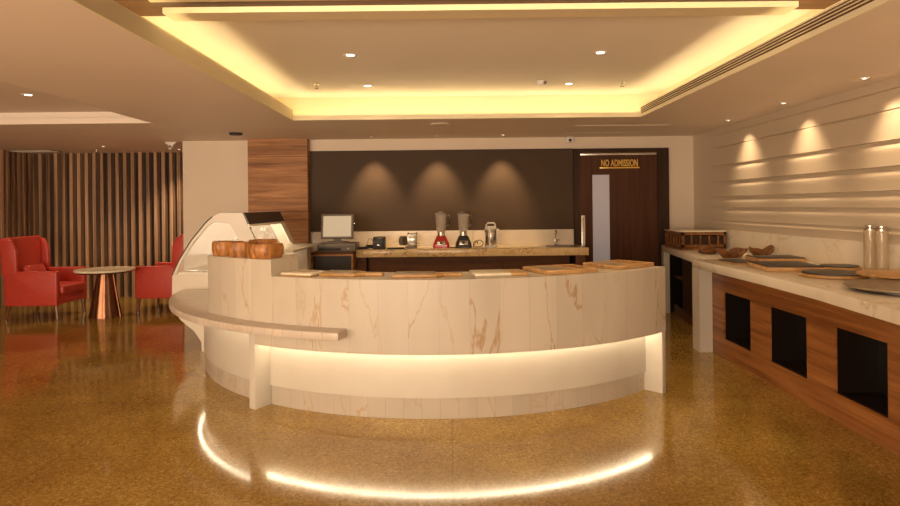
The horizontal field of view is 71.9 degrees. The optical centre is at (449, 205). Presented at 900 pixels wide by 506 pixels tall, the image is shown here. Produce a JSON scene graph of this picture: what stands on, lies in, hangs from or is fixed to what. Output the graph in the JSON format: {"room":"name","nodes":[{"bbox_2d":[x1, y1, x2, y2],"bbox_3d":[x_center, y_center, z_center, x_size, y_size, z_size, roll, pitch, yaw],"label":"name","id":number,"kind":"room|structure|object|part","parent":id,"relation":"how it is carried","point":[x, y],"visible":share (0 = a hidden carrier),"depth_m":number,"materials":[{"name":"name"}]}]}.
{"room":"cafe","nodes":[
{"label":"cafe","id":0,"kind":"room"},
{"bbox_2d":[0,81,109,112],"bbox_3d":[-4.972,-1.093,4.600,3.680,0.050,5.200,-1,0,0],"label":"ceiling","id":1,"kind":"structure","parent":0,"point":[11,99],"depth_m":6.49,"materials":[{"name":"paint"}]},
{"bbox_2d":[0,80,152,124],"bbox_3d":[-4.971,-0.992,4.630,3.660,0.152,5.120,-1,0,0],"label":"trim","id":2,"kind":"structure","parent":1,"relation":"attached to","point":[111,117],"depth_m":6.97,"materials":[{"name":"paint"}]},
{"bbox_2d":[0,149,182,305],"bbox_3d":[-5.402,0.322,7.952,3.590,2.470,5.495,-1,0,0],"label":"wall","id":3,"kind":"structure","parent":0,"point":[91,210],"depth_m":10.57,"materials":[{"name":"brown wood"}]},
{"bbox_2d":[182,136,693,269],"bbox_3d":[-0.112,0.266,8.960,7.430,2.470,0.120,-1,0,0],"label":"wall","id":4,"kind":"structure","parent":0,"point":[215,173],"depth_m":8.90,"materials":[{"name":"paint"}]},
{"bbox_2d":[309,148,573,231],"bbox_3d":[-0.127,-0.226,8.884,3.790,1.155,0.032,-1,0,0],"label":"wall panel","id":5,"kind":"object","parent":4,"relation":"attached to","point":[512,189],"visible":0.93,"depth_m":8.88,"materials":[{"name":"brown paint"}]},
{"bbox_3d":[-0.133,-0.799,8.884,3.790,0.010,0.032,-1,0,0],"label":"edge trim","id":6,"kind":"part","parent":5,"relation":"part of","materials":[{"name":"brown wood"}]},
{"bbox_2d":[312,229,572,246],"bbox_3d":[-0.105,0.462,8.884,3.740,0.219,0.029,-1,0,0],"label":"backsplash","id":7,"kind":"structure","parent":4,"relation":"attached to","point":[543,236],"depth_m":8.87,"materials":[{"name":"stone"}]},
{"bbox_2d":[566,137,573,142],"bbox_3d":[1.710,-0.948,8.855,0.100,0.080,0.090,-1,0,0],"label":"security camera","id":8,"kind":"object","parent":4,"relation":"attached to","point":[568,139],"visible":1,"depth_m":8.83,"materials":[{"name":"white plastic"}]},
{"bbox_2d":[573,148,669,265],"bbox_3d":[2.456,0.324,8.855,1.355,2.300,0.090,-1,0,0],"label":"door","id":9,"kind":"structure","parent":4,"relation":"in","point":[620,213],"depth_m":8.87,"materials":[{"name":"brown wood"}]},
{"bbox_3d":[1.899,0.580,8.840,0.054,0.900,0.060,-1,0,0],"label":"handle","id":10,"kind":"part","parent":9,"relation":"part of","materials":[{"name":"metal"}]},
{"bbox_3d":[2.165,0.265,8.887,0.245,1.425,0.010,-1,0,0],"label":"pane","id":11,"kind":"part","parent":9,"relation":"part of","materials":[{"name":"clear glass"}]},
{"bbox_2d":[600,159,639,168],"bbox_3d":[2.424,-0.602,8.864,0.570,0.127,0.008,-1,0,0],"label":"door sign","id":12,"kind":"object","parent":9,"relation":"attached to","point":[619,162],"visible":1,"depth_m":8.86,"materials":[{"name":"gold metal"}]},
{"bbox_2d":[0,296,899,505],"bbox_3d":[-1.834,1.569,3.850,10.900,0.100,13.900,-1,0,0],"label":"floor","id":13,"kind":"structure","parent":0,"point":[125,410],"depth_m":3.94,"materials":[{"name":"stone"}]},
{"bbox_2d":[0,235,86,319],"bbox_3d":[-5.739,0.996,8.820,0.819,1.136,0.730,-1,0,0],"label":"armchair","id":14,"kind":"object","parent":13,"relation":"on","point":[55,286],"visible":0.92,"depth_m":8.47,"materials":[{"name":"red leather"}]},
{"bbox_3d":[-6.063,1.462,8.504,0.089,0.211,0.054,-1,0,-20],"label":"leg","id":15,"kind":"part","parent":14,"relation":"part of","materials":[{"name":"brown wood"}]},
{"bbox_3d":[-6.067,0.898,8.820,0.150,0.932,0.680,-1,0,0],"label":"backrest","id":16,"kind":"part","parent":14,"relation":"part of","materials":[{"name":"red leather"}]},
{"bbox_3d":[-5.728,1.133,8.502,0.718,0.475,0.085,-1,0,0],"label":"armrest","id":17,"kind":"part","parent":14,"relation":"part of","materials":[{"name":"red leather"}]},
{"bbox_2d":[22,263,46,270],"bbox_3d":[-5.890,0.962,8.820,0.170,0.270,0.400,-1,0,0],"label":"cushion","id":18,"kind":"object","parent":14,"relation":"on","point":[40,266],"visible":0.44,"depth_m":8.78,"materials":[{"name":"red leather"}]},
{"bbox_3d":[-5.402,1.456,8.511,0.057,0.204,0.053,-1,0,-22],"label":"leg","id":19,"kind":"part","parent":14,"relation":"part of","materials":[{"name":"brown wood"}]},
{"bbox_3d":[-5.728,1.133,9.137,0.718,0.475,0.085,-1,0,0],"label":"armrest","id":20,"kind":"part","parent":14,"relation":"part of","materials":[{"name":"red leather"}]},
{"bbox_3d":[-5.727,1.290,8.820,0.720,0.140,0.600,-1,0,0],"label":"seat","id":21,"kind":"part","parent":14,"relation":"part of","materials":[{"name":"red leather"}]},
{"bbox_2d":[60,281,85,293],"bbox_3d":[-5.648,1.162,8.820,0.640,0.125,0.550,-1,0,0],"label":"seat cushion","id":22,"kind":"object","parent":14,"relation":"on","point":[66,287],"depth_m":8.82,"materials":[{"name":"red leather"}]},
{"bbox_3d":[-5.402,1.456,9.130,0.057,0.204,0.053,-1,0,22],"label":"leg","id":23,"kind":"part","parent":14,"relation":"part of","materials":[{"name":"brown wood"}]},
{"bbox_2d":[73,266,135,318],"bbox_3d":[-4.848,1.218,8.720,0.770,0.669,0.770,-1,0,0],"label":"side table","id":24,"kind":"object","parent":13,"relation":"on","point":[105,303],"visible":1,"depth_m":8.60,"materials":[{"name":"stone"}]},
{"bbox_3d":[-4.670,1.239,8.684,0.136,0.622,0.013,-1,0,15],"label":"rod","id":25,"kind":"part","parent":24,"relation":"part of","materials":[{"name":"brown metal"}]},
{"bbox_2d":[135,234,183,311],"bbox_3d":[-4.240,0.981,9.420,0.819,1.136,0.730,-1,0,0],"label":"armchair","id":26,"kind":"object","parent":13,"relation":"on","point":[151,282],"visible":0.47,"depth_m":9.06,"materials":[{"name":"red leather"}]},
{"bbox_3d":[-4.568,1.447,9.111,0.057,0.204,0.053,-1,0,22],"label":"leg","id":27,"kind":"part","parent":26,"relation":"part of","materials":[{"name":"brown wood"}]},
{"bbox_3d":[-4.249,1.117,9.102,0.718,0.475,0.085,-1,0,0],"label":"armrest","id":28,"kind":"part","parent":26,"relation":"part of","materials":[{"name":"red leather"}]},
{"bbox_3d":[-4.249,1.117,9.738,0.718,0.475,0.085,-1,0,0],"label":"armrest","id":29,"kind":"part","parent":26,"relation":"part of","materials":[{"name":"red leather"}]},
{"bbox_2d":[172,212,317,351],"bbox_3d":[-2.296,0.798,7.200,1.247,1.452,1.412,-1,0,0],"label":"display case","id":30,"kind":"object","parent":13,"relation":"on","point":[196,278],"visible":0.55,"depth_m":6.50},
{"bbox_2d":[184,264,207,271],"bbox_3d":[-2.763,0.689,7.200,0.140,0.020,1.200,-1,0,0],"label":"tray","id":31,"kind":"object","parent":30,"relation":"on","point":[196,269],"depth_m":6.72,"materials":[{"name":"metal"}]},
{"bbox_3d":[-2.429,0.800,6.520,0.975,1.452,0.040,-1,0,0],"label":"panel","id":32,"kind":"part","parent":30,"relation":"part of","materials":[{"name":"glass"}]},
{"bbox_3d":[-2.429,0.800,7.880,0.975,1.452,0.040,-1,0,0],"label":"panel","id":33,"kind":"part","parent":30,"relation":"part of","materials":[{"name":"glass"}]},
{"bbox_2d":[284,243,317,252],"bbox_3d":[-1.860,0.487,7.250,0.370,0.025,1.300,-1,0,0],"label":"shelf","id":34,"kind":"object","parent":30,"relation":"attached to","point":[288,247],"depth_m":7.26,"materials":[{"name":"ceramic"}]},
{"bbox_2d":[247,139,310,258],"bbox_3d":[-2.422,0.290,8.815,0.840,2.470,0.150,-1,0,0],"label":"wood wall panel","id":35,"kind":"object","parent":13,"relation":"on","point":[278,169],"depth_m":8.74,"materials":[{"name":"brown wood"}]},
{"bbox_2d":[311,242,358,270],"bbox_3d":[-1.510,1.003,8.300,0.560,1.026,0.600,-1,0,0],"label":"stand","id":36,"kind":"object","parent":13,"relation":"on","point":[346,260],"depth_m":8.02,"materials":[{"name":"brown wood"}]},
{"bbox_3d":[-1.484,0.554,8.077,0.460,0.046,0.010,-1,0,0],"label":"drawer","id":37,"kind":"part","parent":36,"relation":"part of","materials":[{"name":"black plastic"}]},
{"bbox_3d":[-1.519,1.056,8.030,0.500,0.820,0.020,-1,0,0],"label":"panel","id":38,"kind":"part","parent":36,"relation":"part of","materials":[{"name":"black plastic"}]},
{"bbox_3d":[-1.484,0.542,8.266,0.500,0.105,0.388,-1,0,0],"label":"cash drawer","id":39,"kind":"part","parent":36,"relation":"part of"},
{"bbox_2d":[321,214,354,242],"bbox_3d":[-1.487,0.297,8.225,0.450,0.383,0.190,-1,0,0],"label":"monitor","id":40,"kind":"object","parent":36,"relation":"on","point":[337,227],"visible":1,"depth_m":8.22,"materials":[{"name":"grey plastic"}]},
{"bbox_2d":[169,254,665,418],"bbox_3d":[-0.738,0.948,5.054,4.739,1.120,1.749,-1,0,18],"label":"counter","id":41,"kind":"object","parent":13,"relation":"on","point":[467,345],"depth_m":4.43,"materials":[{"name":"stone"}]},
{"bbox_2d":[211,241,242,255],"bbox_3d":[-1.820,0.343,5.058,0.257,0.110,0.263,-1,0,0],"label":"wooden bowl","id":42,"kind":"object","parent":41,"relation":"on","point":[219,248],"visible":0.65,"depth_m":4.94,"materials":[{"name":"brown wood"}]},
{"bbox_2d":[228,241,255,256],"bbox_3d":[-1.629,0.340,4.876,0.210,0.112,0.209,-1,0,0],"label":"wooden bowl","id":43,"kind":"object","parent":41,"relation":"on","point":[235,249],"visible":0.77,"depth_m":4.78,"materials":[{"name":"brown wood"}]},
{"bbox_2d":[208,254,297,320],"bbox_3d":[-1.499,0.656,4.928,0.827,0.520,0.484,-1,0,40],"label":"counter","id":44,"kind":"object","parent":41,"relation":"attached to","point":[239,288],"depth_m":4.68,"materials":[{"name":"stone"}]},
{"bbox_3d":[-1.426,1.215,4.704,0.068,0.600,0.190,-1,0,33],"label":"leg","id":45,"kind":"part","parent":41,"relation":"part of","materials":[{"name":"white stone"}]},
{"bbox_2d":[249,239,277,242],"bbox_3d":[-1.538,0.335,5.085,0.233,0.120,0.231,-1,0,0],"label":"wooden bowl","id":46,"kind":"object","parent":41,"relation":"on","point":[251,240],"visible":0.26,"depth_m":5.01,"materials":[{"name":"brown wood"}]},
{"bbox_2d":[247,242,283,258],"bbox_3d":[-1.417,0.340,4.730,0.283,0.108,0.272,-1,0,0],"label":"wooden bowl","id":47,"kind":"object","parent":41,"relation":"on","point":[269,250],"visible":1,"depth_m":4.62,"materials":[{"name":"brown wood"}]},
{"bbox_2d":[281,270,324,276],"bbox_3d":[-1.079,0.499,4.607,0.270,0.022,0.220,-1,0,24],"label":"serving board","id":48,"kind":"object","parent":41,"relation":"on","point":[303,273],"visible":0.81,"depth_m":4.54,"materials":[{"name":"wood"}]},
{"bbox_2d":[319,270,383,276],"bbox_3d":[-0.703,0.492,4.526,0.460,0.028,0.200,-1,0,14],"label":"serving board","id":49,"kind":"object","parent":41,"relation":"on","point":[331,273],"visible":1,"depth_m":4.46,"materials":[{"name":"brown wood"}]},
{"bbox_3d":[-0.626,1.132,5.159,4.285,0.450,1.427,-1,0,19],"label":"recess panel","id":50,"kind":"part","parent":41,"relation":"part of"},
{"bbox_2d":[392,271,461,277],"bbox_3d":[-0.156,0.487,4.423,0.490,0.028,0.200,-1,0,1],"label":"serving board","id":51,"kind":"object","parent":41,"relation":"on","point":[399,274],"visible":1,"depth_m":4.34,"materials":[{"name":"brown wood"}]},
{"bbox_3d":[0.120,0.755,4.691,3.214,0.513,0.943,-1,0,-5],"label":"panel","id":52,"kind":"part","parent":41,"relation":"part of","materials":[{"name":"stone"}]},
{"bbox_2d":[469,269,527,276],"bbox_3d":[0.349,0.484,4.510,0.380,0.022,0.260,-1,0,-8],"label":"serving board","id":53,"kind":"object","parent":41,"relation":"on","point":[490,272],"visible":1,"depth_m":4.42,"materials":[{"name":"wood"}]},
{"bbox_2d":[523,264,597,274],"bbox_3d":[0.827,0.475,4.664,0.440,0.030,0.360,-1,0,-22],"label":"serving tray","id":54,"kind":"object","parent":41,"relation":"on","point":[563,268],"visible":1,"depth_m":4.57,"materials":[{"name":"brown wood"}]},
{"bbox_2d":[583,260,653,269],"bbox_3d":[1.355,0.470,4.990,0.440,0.030,0.360,-1,0,-36],"label":"serving tray","id":55,"kind":"object","parent":41,"relation":"on","point":[609,264],"visible":0.98,"depth_m":4.91,"materials":[{"name":"brown wood"}]},
{"bbox_3d":[1.629,1.220,4.975,0.054,0.525,0.190,-1,0,-43],"label":"leg","id":56,"kind":"part","parent":41,"relation":"part of","materials":[{"name":"white stone"}]},
{"bbox_2d":[356,245,588,271],"bbox_3d":[0.301,1.032,8.535,3.080,0.930,0.670,-1,0,0],"label":"counter","id":57,"kind":"object","parent":13,"relation":"on","point":[421,258],"depth_m":8.31,"materials":[{"name":"stone"}]},
{"bbox_3d":[-1.173,1.097,8.515,0.130,0.830,0.570,-1,0,0],"label":"leg","id":58,"kind":"part","parent":57,"relation":"part of","materials":[{"name":"brown wood"}]},
{"bbox_2d":[358,245,372,248],"bbox_3d":[-1.133,0.551,8.354,0.210,0.055,0.070,-1,0,-25],"label":"barcode scanner","id":59,"kind":"object","parent":57,"relation":"on","point":[367,246],"visible":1,"depth_m":8.34,"materials":[{"name":"black plastic"}]},
{"bbox_2d":[373,236,385,248],"bbox_3d":[-0.960,0.498,8.424,0.160,0.163,0.193,-1,0,0],"label":"receipt printer","id":60,"kind":"object","parent":57,"relation":"on","point":[379,242],"visible":1,"depth_m":8.33,"materials":[{"name":"black plastic"}]},
{"bbox_2d":[387,247,404,248],"bbox_3d":[-0.729,0.567,8.327,0.230,0.020,0.100,-1,0,-12],"label":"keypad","id":61,"kind":"object","parent":57,"relation":"on","point":[387,247],"visible":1,"depth_m":8.30,"materials":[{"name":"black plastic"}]},
{"bbox_3d":[-0.634,1.087,8.314,0.870,0.640,0.012,-1,0,0],"label":"door","id":62,"kind":"part","parent":57,"relation":"part of","materials":[{"name":"brown wood"}]},
{"bbox_2d":[399,232,419,247],"bbox_3d":[-0.554,0.467,8.466,0.288,0.215,0.151,-1,0,0],"label":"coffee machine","id":63,"kind":"object","parent":57,"relation":"on","point":[411,241],"visible":1,"depth_m":8.43,"materials":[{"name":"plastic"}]},
{"bbox_2d":[433,211,449,247],"bbox_3d":[-0.114,0.322,8.492,0.239,0.497,0.216,-1,0,0],"label":"blender","id":64,"kind":"object","parent":57,"relation":"on","point":[441,241],"visible":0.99,"depth_m":8.43,"materials":[{"name":"red plastic"}]},
{"bbox_3d":[-0.120,0.504,8.411,0.119,0.055,0.030,-1,0,0],"label":"control plate","id":65,"kind":"part","parent":64,"relation":"part of","materials":[{"name":"metal"}]},
{"bbox_2d":[455,211,471,247],"bbox_3d":[0.192,0.318,8.512,0.239,0.497,0.216,-1,0,0],"label":"blender","id":66,"kind":"object","parent":57,"relation":"on","point":[463,241],"visible":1,"depth_m":8.45,"materials":[{"name":"black plastic"}]},
{"bbox_3d":[0.185,0.500,8.431,0.119,0.055,0.030,-1,0,0],"label":"control plate","id":67,"kind":"part","parent":66,"relation":"part of","materials":[{"name":"metal"}]},
{"bbox_2d":[459,215,471,235],"bbox_3d":[0.204,0.259,8.520,0.212,0.299,0.168,-1,0,0],"label":"jar","id":68,"kind":"object","parent":66,"relation":"on","point":[463,232],"depth_m":8.49,"materials":[{"name":"glass"}]},
{"bbox_3d":[0.261,1.057,8.560,2.700,0.780,0.480,-1,0,0],"label":"panel","id":69,"kind":"part","parent":57,"relation":"part of","materials":[{"name":"brown wood"}]},
{"bbox_3d":[0.266,1.077,8.314,0.870,0.640,0.012,-1,0,0],"label":"door","id":70,"kind":"part","parent":57,"relation":"part of","materials":[{"name":"brown wood"}]},
{"bbox_2d":[356,245,588,257],"bbox_3d":[0.296,0.617,8.535,3.080,0.100,0.670,-1,0,0],"label":"countertop","id":71,"kind":"structure","parent":57,"relation":"on","point":[501,250],"depth_m":8.20,"materials":[{"name":"stone"}]},
{"bbox_2d":[473,240,483,246],"bbox_3d":[0.385,0.513,8.471,0.151,0.104,0.071,-1,0,0],"label":"cable","id":72,"kind":"object","parent":57,"relation":"on","point":[476,240],"visible":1,"depth_m":8.49,"materials":[{"name":"black plastic"}]},
{"bbox_2d":[484,222,498,247],"bbox_3d":[0.559,0.392,8.500,0.183,0.342,0.183,-1,0,45],"label":"kettle","id":73,"kind":"object","parent":57,"relation":"on","point":[491,232],"visible":1,"depth_m":8.44,"materials":[{"name":"silver metal"}]},
{"bbox_3d":[0.558,0.301,8.500,0.168,0.045,0.168,-1,0,0],"label":"lid","id":74,"kind":"part","parent":73,"relation":"part of","materials":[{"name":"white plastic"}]},
{"bbox_3d":[1.166,1.068,8.314,0.870,0.640,0.012,-1,0,0],"label":"door","id":75,"kind":"part","parent":57,"relation":"part of","materials":[{"name":"brown wood"}]},
{"bbox_2d":[553,230,558,244],"bbox_3d":[1.498,0.444,8.704,0.079,0.219,0.164,-1,0,0],"label":"tap","id":76,"kind":"object","parent":57,"relation":"on","point":[555,233],"visible":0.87,"depth_m":8.75,"materials":[{"name":"silver metal"}]},
{"bbox_2d":[542,245,577,246],"bbox_3d":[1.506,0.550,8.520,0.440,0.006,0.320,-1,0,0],"label":"sink","id":77,"kind":"object","parent":57,"relation":"in","point":[542,245],"visible":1,"depth_m":8.44,"materials":[{"name":"metal"}]},
{"bbox_3d":[1.736,1.067,8.515,0.130,0.830,0.570,-1,0,0],"label":"leg","id":78,"kind":"part","parent":57,"relation":"part of","materials":[{"name":"brown wood"}]},
{"bbox_2d":[661,245,751,327],"bbox_3d":[3.071,1.008,7.570,0.860,0.920,2.260,-1,0,0],"label":"counter","id":79,"kind":"object","parent":13,"relation":"on","point":[677,263],"depth_m":8.19,"materials":[{"name":"stone"}]},
{"bbox_3d":[2.991,1.049,8.610,0.080,0.840,0.190,-1,0,6],"label":"leg","id":80,"kind":"part","parent":79,"relation":"part of","materials":[{"name":"white stone"}]},
{"bbox_3d":[3.259,1.047,8.523,0.465,0.838,0.015,-1,0,0],"label":"panel","id":81,"kind":"part","parent":79,"relation":"part of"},
{"bbox_3d":[2.897,0.990,7.230,0.020,0.720,1.560,-1,0,8],"label":"door","id":82,"kind":"part","parent":79,"relation":"part of","materials":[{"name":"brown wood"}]},
{"bbox_2d":[664,229,726,249],"bbox_3d":[3.165,0.428,8.030,0.560,0.236,0.630,-1,0,0],"label":"wooden crate","id":83,"kind":"object","parent":79,"relation":"on","point":[681,239],"visible":0.98,"depth_m":7.74,"materials":[{"name":"brown wood"}]},
{"bbox_3d":[3.163,0.317,8.030,0.560,0.014,0.630,-1,0,0],"label":"glass","id":84,"kind":"part","parent":83,"relation":"part of","materials":[{"name":"glass"}]},
{"bbox_2d":[661,245,751,261],"bbox_3d":[3.067,0.588,7.570,0.860,0.080,2.260,-1,0,0],"label":"countertop","id":85,"kind":"structure","parent":79,"relation":"on","point":[688,255],"depth_m":7.18,"materials":[{"name":"stone"}]},
{"bbox_2d":[698,245,716,253],"bbox_3d":[2.991,0.507,7.190,0.225,0.080,0.514,-1,0,15],"label":"bowl","id":86,"kind":"object","parent":79,"relation":"on","point":[705,249],"visible":0.87,"depth_m":7.08,"materials":[{"name":"brown wood"}]},
{"bbox_2d":[716,247,747,257],"bbox_3d":[2.975,0.493,6.579,0.414,0.110,0.230,-1,0,-25],"label":"bowl","id":87,"kind":"object","parent":79,"relation":"on","point":[737,252],"visible":1,"depth_m":6.50,"materials":[{"name":"brown wood"}]},
{"bbox_2d":[749,245,774,254],"bbox_3d":[3.331,0.482,6.619,0.289,0.124,0.206,-1,0,-15],"label":"bowl","id":88,"kind":"object","parent":79,"relation":"on","point":[769,249],"visible":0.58,"depth_m":6.58,"materials":[{"name":"brown wood"}]},
{"bbox_2d":[692,259,899,455],"bbox_3d":[2.733,1.011,3.610,1.544,0.920,5.620,-1,0,0],"label":"counter","id":89,"kind":"object","parent":13,"relation":"on","point":[831,346],"depth_m":4.51,"materials":[{"name":"wood"}]},
{"bbox_3d":[2.576,1.053,6.330,0.130,0.840,0.180,-1,0,0],"label":"leg","id":90,"kind":"part","parent":89,"relation":"part of","materials":[{"name":"white stone"}]},
{"bbox_2d":[717,259,750,264],"bbox_3d":[2.806,0.540,6.020,0.260,0.020,0.400,-1,0,0],"label":"slate board","id":91,"kind":"object","parent":89,"relation":"on","point":[731,261],"visible":0.71,"depth_m":6.00,"materials":[{"name":"black stone"}]},
{"bbox_2d":[745,255,806,262],"bbox_3d":[3.176,0.518,6.060,0.440,0.055,0.360,-1,0,6],"label":"slate board","id":92,"kind":"object","parent":89,"relation":"on","point":[747,257],"visible":0.77,"depth_m":5.91,"materials":[{"name":"brown wood"}]},
{"bbox_2d":[747,261,825,271],"bbox_3d":[2.926,0.526,5.420,0.460,0.045,0.520,-1,0,8],"label":"slate board","id":93,"kind":"object","parent":89,"relation":"on","point":[769,266],"visible":0.94,"depth_m":5.25,"materials":[{"name":"brown wood"}]},
{"bbox_2d":[692,259,899,324],"bbox_3d":[2.729,0.591,3.610,1.544,0.080,5.620,-1,0,0],"label":"countertop","id":94,"kind":"structure","parent":89,"relation":"on","point":[831,291],"depth_m":4.31,"materials":[{"name":"stone"}]},
{"bbox_2d":[797,269,870,279],"bbox_3d":[2.991,0.531,4.840,0.490,0.033,0.490,-1,0,0],"label":"round board","id":95,"kind":"object","parent":89,"relation":"on","point":[811,273],"visible":0.86,"depth_m":4.73,"materials":[{"name":"brown wood"}]},
{"bbox_2d":[819,264,861,270],"bbox_3d":[3.326,0.525,5.300,0.330,0.039,0.330,-1,0,0],"label":"round board","id":96,"kind":"object","parent":89,"relation":"on","point":[851,267],"visible":0.82,"depth_m":5.19,"materials":[{"name":"brown wood"}]},
{"bbox_2d":[864,225,875,229],"bbox_3d":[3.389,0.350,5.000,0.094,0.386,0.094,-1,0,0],"label":"lid","id":97,"kind":"object","parent":89,"relation":"on","point":[868,226],"visible":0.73,"depth_m":4.98,"materials":[{"name":"silver metal"}]},
{"bbox_2d":[843,279,899,295],"bbox_3d":[2.906,0.527,3.980,0.650,0.042,0.650,-1,0,0],"label":"turntable","id":98,"kind":"object","parent":89,"relation":"on","point":[876,286],"visible":1,"depth_m":3.97,"materials":[{"name":"brown wood"}]},
{"bbox_2d":[856,269,899,279],"bbox_3d":[3.205,0.511,4.420,0.524,0.068,0.524,-1,0,0],"label":"round board","id":99,"kind":"object","parent":89,"relation":"on","point":[873,273],"visible":0.78,"depth_m":4.40,"materials":[{"name":"brown wood"}]},
{"bbox_2d":[875,226,887,230],"bbox_3d":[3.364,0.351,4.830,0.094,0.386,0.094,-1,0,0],"label":"lid","id":100,"kind":"object","parent":89,"relation":"on","point":[881,228],"visible":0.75,"depth_m":4.80,"materials":[{"name":"silver metal"}]},
{"bbox_2d":[0,0,899,153],"bbox_3d":[-1.860,-0.966,3.850,10.700,0.030,13.700,-1,0,0],"label":"ceiling","id":101,"kind":"structure","parent":0,"point":[61,48],"depth_m":5.30,"materials":[{"name":"paint"}]},
{"bbox_2d":[8,150,61,151],"bbox_3d":[-6.760,-0.892,10.100,0.700,0.013,0.300,-1,0,0],"label":"ceiling vent","id":102,"kind":"object","parent":101,"relation":"in","point":[8,150],"visible":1,"depth_m":10.04,"materials":[{"name":"metal"}]},
{"bbox_3d":[-6.760,-0.889,10.095,0.660,0.008,0.020,-1,0,0],"label":"blade","id":103,"kind":"part","parent":102,"relation":"part of","materials":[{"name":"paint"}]},
{"bbox_2d":[165,142,177,149],"bbox_3d":[-4.040,-0.873,8.993,0.172,0.110,0.094,-1,0,0],"label":"dome","id":104,"kind":"object","parent":101,"relation":"attached to","point":[171,145],"visible":1,"depth_m":8.96,"materials":[{"name":"white plastic"}]},
{"bbox_2d":[229,132,242,135],"bbox_3d":[-2.760,-0.925,7.990,0.170,0.032,0.170,-1,0,0],"label":"smoke detector","id":105,"kind":"object","parent":101,"relation":"attached to","point":[230,133],"visible":1,"depth_m":7.93,"materials":[{"name":"black plastic"}]},
{"bbox_2d":[431,123,448,125],"bbox_3d":[-0.120,-0.964,7.330,0.220,0.009,0.220,-1,0,0],"label":"ceiling speaker","id":106,"kind":"object","parent":101,"relation":"attached to","point":[433,124],"visible":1,"depth_m":7.30,"materials":[{"name":"paint"}]},
{"bbox_2d":[70,0,892,120],"bbox_3d":[0.189,-1.029,4.250,3.898,0.116,5.300,-1,0,0],"label":"trim","id":107,"kind":"structure","parent":101,"relation":"attached to","point":[115,13],"depth_m":4.38,"materials":[{"name":"paint"}]},
{"bbox_2d":[640,0,873,112],"bbox_3d":[2.125,-1.062,4.250,0.020,0.070,5.300,-1,0,0],"label":"grille","id":108,"kind":"object","parent":107,"relation":"attached to","point":[848,6],"visible":1,"depth_m":4.10,"materials":[{"name":"metal"},{"name":"paint"}]},
{"bbox_2d":[140,0,842,115],"bbox_3d":[0.188,-1.137,4.250,4.520,0.270,5.920,-1,0,0],"label":"cove","id":109,"kind":"structure","parent":101,"relation":"attached to","point":[597,103],"depth_m":7.16,"materials":[{"name":"paint"}]},
{"bbox_2d":[565,125,667,132],"bbox_3d":[2.115,-0.991,7.980,1.150,0.004,0.760,-1,0,0],"label":"ceiling hatch","id":110,"kind":"object","parent":101,"relation":"attached to","point":[582,128],"visible":1,"depth_m":7.94,"materials":[{"name":"paint"}]},
{"bbox_2d":[114,0,840,97],"bbox_3d":[0.187,-1.280,4.260,4.460,0.085,5.840,-1,0,0],"label":"ceiling","id":111,"kind":"structure","parent":0,"point":[651,54],"depth_m":5.01,"materials":[{"name":"paint"}]},
{"bbox_2d":[148,0,326,1],"bbox_3d":[0.187,-1.226,3.628,3.890,0.020,0.036,-1,0,0],"label":"light strip","id":112,"kind":"object","parent":111,"relation":"in","point":[148,0],"visible":1,"depth_m":3.63,"materials":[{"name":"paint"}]},
{"bbox_2d":[343,53,356,56],"bbox_3d":[-0.833,-1.258,5.180,0.117,0.006,0.117,-1,0,0],"label":"recessed light","id":113,"kind":"object","parent":111,"relation":"in","point":[346,54],"visible":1,"depth_m":5.17,"materials":[{"name":"white plastic"}]},
{"bbox_2d":[162,1,798,20],"bbox_3d":[0.187,-1.220,3.885,3.900,0.035,0.170,-1,0,0],"label":"ceiling light strip","id":114,"kind":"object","parent":111,"relation":"attached to","point":[737,8],"depth_m":3.82,"materials":[{"name":"paint"}]},
{"bbox_2d":[537,80,546,85],"bbox_3d":[0.937,-1.255,6.348,0.100,0.050,0.104,-1,0,0],"label":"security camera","id":115,"kind":"object","parent":111,"relation":"attached to","point":[539,82],"visible":1,"depth_m":6.31,"materials":[{"name":"white plastic"}]},
{"bbox_2d":[593,51,606,54],"bbox_3d":[1.257,-1.280,5.180,0.117,0.006,0.117,-1,0,0],"label":"recessed light","id":116,"kind":"object","parent":111,"relation":"in","point":[596,52],"visible":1,"depth_m":5.18,"materials":[{"name":"white plastic"}]},
{"bbox_2d":[693,76,899,244],"bbox_3d":[3.550,0.228,2.950,0.106,2.470,11.900,-1,0,0],"label":"wall","id":117,"kind":"structure","parent":0,"point":[828,167],"depth_m":6.01,"materials":[{"name":"white paint"}]},
{"bbox_2d":[717,229,899,269],"bbox_3d":[3.497,0.423,4.450,0.012,0.240,7.300,-1,0,0],"label":"backsplash","id":118,"kind":"structure","parent":117,"relation":"attached to","point":[868,255],"depth_m":5.78,"materials":[{"name":"stone"}]}
]}

